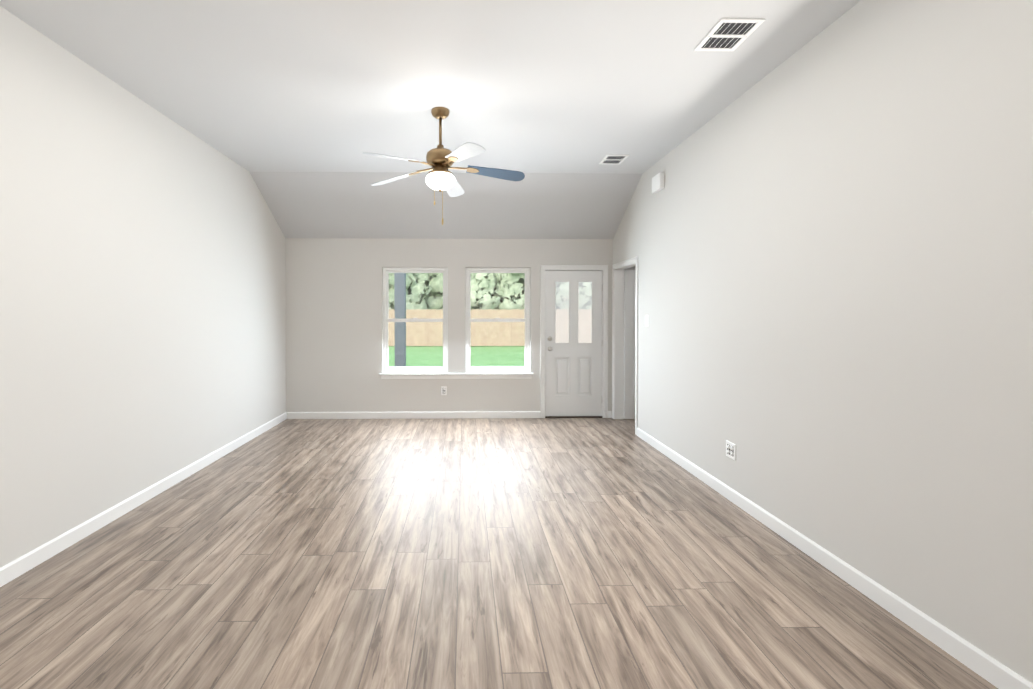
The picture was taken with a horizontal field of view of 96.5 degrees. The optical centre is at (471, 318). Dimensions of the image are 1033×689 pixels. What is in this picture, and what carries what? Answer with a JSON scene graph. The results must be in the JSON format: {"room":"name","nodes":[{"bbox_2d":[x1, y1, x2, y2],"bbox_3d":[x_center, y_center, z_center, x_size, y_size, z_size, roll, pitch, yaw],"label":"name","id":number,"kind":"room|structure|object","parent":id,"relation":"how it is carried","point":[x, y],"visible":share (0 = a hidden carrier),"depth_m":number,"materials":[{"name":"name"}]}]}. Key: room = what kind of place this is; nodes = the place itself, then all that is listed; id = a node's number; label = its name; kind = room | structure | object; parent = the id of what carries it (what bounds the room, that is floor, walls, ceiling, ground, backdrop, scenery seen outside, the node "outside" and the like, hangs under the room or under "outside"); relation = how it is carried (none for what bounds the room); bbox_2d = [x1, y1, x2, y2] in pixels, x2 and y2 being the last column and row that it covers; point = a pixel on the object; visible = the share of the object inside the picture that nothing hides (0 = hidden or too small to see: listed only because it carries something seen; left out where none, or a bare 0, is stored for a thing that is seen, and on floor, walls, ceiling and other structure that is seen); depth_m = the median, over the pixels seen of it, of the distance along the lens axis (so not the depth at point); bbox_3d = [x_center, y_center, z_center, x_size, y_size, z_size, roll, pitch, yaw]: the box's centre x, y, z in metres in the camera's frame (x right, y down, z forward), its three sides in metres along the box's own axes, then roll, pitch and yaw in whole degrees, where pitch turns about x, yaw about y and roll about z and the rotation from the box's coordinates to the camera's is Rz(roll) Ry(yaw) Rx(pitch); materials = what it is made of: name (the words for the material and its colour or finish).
{"room":"empty living room","nodes":[
{"label":"empty living room","id":0,"kind":"room"},
{"bbox_2d":[0,6,285,567],"bbox_3d":[-2.522,-0.236,1.281,0.120,3.300,10.220,0,0,-1],"label":"wall","id":1,"kind":"structure","parent":0,"point":[142,299],"depth_m":3.18,"materials":[{"name":"white paint"}]},
{"bbox_2d":[0,412,286,586],"bbox_3d":[-2.455,1.367,1.296,0.014,0.095,9.980,0,0,-1],"label":"baseboard","id":2,"kind":"structure","parent":1,"relation":"attached to","point":[18,567],"depth_m":3.17,"materials":[{"name":"white wood"}]},
{"bbox_2d":[0,0,860,173],"bbox_3d":[-0.208,-1.756,0.722,4.730,0.250,9.050,0,0,-1],"label":"ceiling","id":3,"kind":"structure","parent":0,"point":[555,86],"depth_m":3.05,"materials":[{"name":"white paint"}]},
{"bbox_2d":[363,107,524,224],"bbox_3d":[-0.217,-1.196,3.684,1.294,0.921,1.307,0,0,-1],"label":"fan","id":4,"kind":"object","parent":3,"relation":"hanging from","point":[440,160],"visible":1,"depth_m":3.60,"materials":[{"name":"white wood"}]},
{"bbox_2d":[599,155,628,163],"bbox_3d":[1.479,-1.660,4.796,0.230,0.010,0.280,0,0,-1],"label":"ceiling vent","id":5,"kind":"object","parent":3,"relation":"in","point":[613,159],"visible":1,"depth_m":4.78,"materials":[{"name":"grey metal"}]},
{"bbox_2d":[694,18,764,50],"bbox_3d":[1.485,-1.643,2.666,0.245,0.010,0.300,0,0,-1],"label":"ceiling vent","id":6,"kind":"object","parent":3,"relation":"in","point":[728,34],"visible":0.98,"depth_m":2.65,"materials":[{"name":"grey metal"}]},
{"bbox_2d":[250,172,641,238],"bbox_3d":[-0.294,-1.471,5.844,4.730,0.907,1.190,0,0,-1],"label":"ceiling","id":7,"kind":"structure","parent":0,"point":[528,206],"depth_m":5.73,"materials":[{"name":"grey paint"}]},
{"bbox_2d":[285,238,635,411],"bbox_3d":[0.408,0.106,6.384,6.150,2.530,0.120,0,0,-1],"label":"wall","id":8,"kind":"structure","parent":0,"point":[334,324],"depth_m":6.30,"materials":[{"name":"white paint"}]},
{"bbox_2d":[383,267,447,372],"bbox_3d":[-0.783,0.021,6.383,0.900,1.460,0.070,0,0,-1],"label":"window","id":9,"kind":"structure","parent":8,"relation":"in","point":[386,319],"depth_m":6.36,"materials":[{"name":"white plastic"}]},
{"bbox_2d":[441,386,446,394],"bbox_3d":[-0.386,0.992,6.314,0.076,0.122,0.008,0,0,-1],"label":"electrical outlet","id":10,"kind":"object","parent":8,"relation":"attached to","point":[443,390],"visible":1,"depth_m":6.31,"materials":[{"name":"white plastic"}]},
{"bbox_2d":[287,411,611,418],"bbox_3d":[-0.301,1.324,6.315,4.462,0.095,0.014,0,0,-1],"label":"baseboard","id":11,"kind":"structure","parent":8,"relation":"attached to","point":[416,415],"depth_m":6.30,"materials":[{"name":"white wood"}]},
{"bbox_2d":[379,373,532,378],"bbox_3d":[-0.211,0.788,6.326,2.110,0.077,0.083,0,0,-1],"label":"window sill","id":12,"kind":"structure","parent":8,"relation":"attached to","point":[456,375],"depth_m":6.30,"materials":[{"name":"white wood"}]},
{"bbox_2d":[465,268,529,372],"bbox_3d":[0.357,0.021,6.402,0.900,1.460,0.070,0,0,-1],"label":"window","id":13,"kind":"structure","parent":8,"relation":"in","point":[500,368],"depth_m":6.38,"materials":[{"name":"white plastic"}]},
{"bbox_2d":[545,416,601,417],"bbox_3d":[1.407,1.361,6.420,0.792,0.020,0.162,0,0,-1],"label":"far door sill","id":14,"kind":"structure","parent":8,"relation":"attached to","point":[573,416],"depth_m":6.34,"materials":[{"name":"brown metal"}]},
{"bbox_2d":[545,271,602,415],"bbox_3d":[1.413,0.343,6.349,0.796,2.013,0.111,0,0,-1],"label":"door","id":15,"kind":"structure","parent":8,"relation":"in","point":[573,376],"depth_m":6.36,"materials":[{"name":"white wood"}]},
{"bbox_2d":[540,265,607,417],"bbox_3d":[1.408,0.315,6.395,0.934,2.112,0.139,0,0,-1],"label":"door frame","id":16,"kind":"structure","parent":8,"relation":"attached to","point":[602,268],"depth_m":6.33,"materials":[{"name":"white wood"}]},
{"bbox_2d":[0,418,997,688],"bbox_3d":[0.492,1.439,1.345,6.150,0.050,10.220,0,0,-1],"label":"floor","id":17,"kind":"structure","parent":0,"point":[478,554],"depth_m":2.43,"materials":[{"name":"brown wood"}]},
{"bbox_2d":[613,0,1032,682],"bbox_3d":[2.088,-0.236,1.298,0.120,3.300,10.100,0,0,-1],"label":"wall","id":18,"kind":"structure","parent":0,"point":[825,236],"depth_m":2.29,"materials":[{"name":"white paint"}]},
{"bbox_2d":[612,257,637,434],"bbox_3d":[2.011,0.320,5.872,0.154,2.112,0.904,0,0,-1],"label":"trim","id":19,"kind":"structure","parent":18,"relation":"attached to","point":[618,340],"depth_m":6.25,"materials":[{"name":"white wood"}]},
{"bbox_2d":[645,316,647,326],"bbox_3d":[1.957,0.027,5.149,0.014,0.122,0.076,0,0,-1],"label":"light switch","id":20,"kind":"object","parent":18,"relation":"attached to","point":[646,320],"visible":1,"depth_m":5.15,"materials":[{"name":"white plastic"}]},
{"bbox_2d":[652,172,663,192],"bbox_3d":[1.943,-1.418,4.801,0.052,0.165,0.210,0,0,-1],"label":"door chime","id":21,"kind":"object","parent":18,"relation":"attached to","point":[658,182],"visible":1,"depth_m":4.75,"materials":[{"name":"white plastic"}]},
{"bbox_2d":[726,440,735,459],"bbox_3d":[1.986,1.010,3.527,0.008,0.122,0.122,0,0,-1],"label":"electrical outlet","id":22,"kind":"object","parent":18,"relation":"attached to","point":[730,450],"visible":1,"depth_m":3.51,"materials":[{"name":"white plastic"}]},
{"bbox_2d":[637,427,1032,688],"bbox_3d":[2.020,1.366,1.371,0.014,0.095,9.980,0,0,-1],"label":"baseboard","id":23,"kind":"structure","parent":18,"relation":"attached to","point":[990,669],"depth_m":2.28,"materials":[{"name":"white wood"}]},
{"label":"outside","id":24,"kind":"structure","parent":0,"visible":0},
{"bbox_2d":[388,328,524,366],"bbox_3d":[-0.580,1.503,38.195,85.000,0.200,63.500,0,0,-1],"label":"ground","id":25,"kind":"structure","parent":24,"point":[484,352],"depth_m":18.99,"materials":[{"name":"green plant"}]},
{"bbox_2d":[389,273,425,291],"bbox_3d":[-8.794,-3.642,27.609,13.521,10.320,8.810,0,0,-1],"label":"tree","id":26,"kind":"object","parent":25,"relation":"on","point":[407,280],"depth_m":26.21,"materials":[{"name":"green plant"}]},
{"bbox_2d":[407,273,441,341],"bbox_3d":[-2.567,-4.398,29.478,10.655,11.811,10.938,0,0,-1],"label":"tree","id":27,"kind":"object","parent":25,"relation":"on","point":[409,290],"depth_m":27.88,"materials":[{"name":"green plant"}]},
{"bbox_2d":[388,309,591,346],"bbox_3d":[1.198,0.498,25.039,52.116,2.032,0.150,0,0,-1],"label":"fence","id":28,"kind":"object","parent":25,"relation":"on","point":[429,338],"depth_m":24.96,"materials":[{"name":"brown wood"}]},
{"bbox_2d":[389,273,591,324],"bbox_3d":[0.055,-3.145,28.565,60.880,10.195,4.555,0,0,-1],"label":"tree","id":29,"kind":"object","parent":25,"relation":"on","point":[479,283],"depth_m":27.11,"materials":[{"name":"green plant"}]},
{"bbox_2d":[476,273,524,342],"bbox_3d":[2.760,-3.901,28.802,11.107,10.804,10.867,0,0,-1],"label":"tree","id":30,"kind":"object","parent":25,"relation":"on","point":[522,292],"depth_m":28.29,"materials":[{"name":"green plant"}]},
{"bbox_3d":[0.125,1.607,8.052,5.000,0.100,3.199,0,0,-1],"label":"patio slab","id":31,"kind":"object","parent":25,"relation":"on","visible":0},
{"bbox_2d":[394,273,405,366],"bbox_3d":[-1.412,-0.201,9.041,0.260,3.500,0.260,0,0,-1],"label":"patio post","id":32,"kind":"object","parent":31,"relation":"on","point":[399,330],"depth_m":8.94,"materials":[{"name":"grey wood"}]},
{"bbox_3d":[2.788,0.079,5.473,1.420,2.600,2.020,0,0,-1],"label":"wall","id":33,"kind":"structure","parent":0,"visible":0},
{"bbox_2d":[624,270,635,418],"bbox_3d":[2.448,0.352,6.182,0.760,2.018,0.156,0,0,-1],"label":"hall door","id":34,"kind":"structure","parent":33,"relation":"in","point":[629,336],"depth_m":6.21,"materials":[{"name":"white wood"}]}
]}

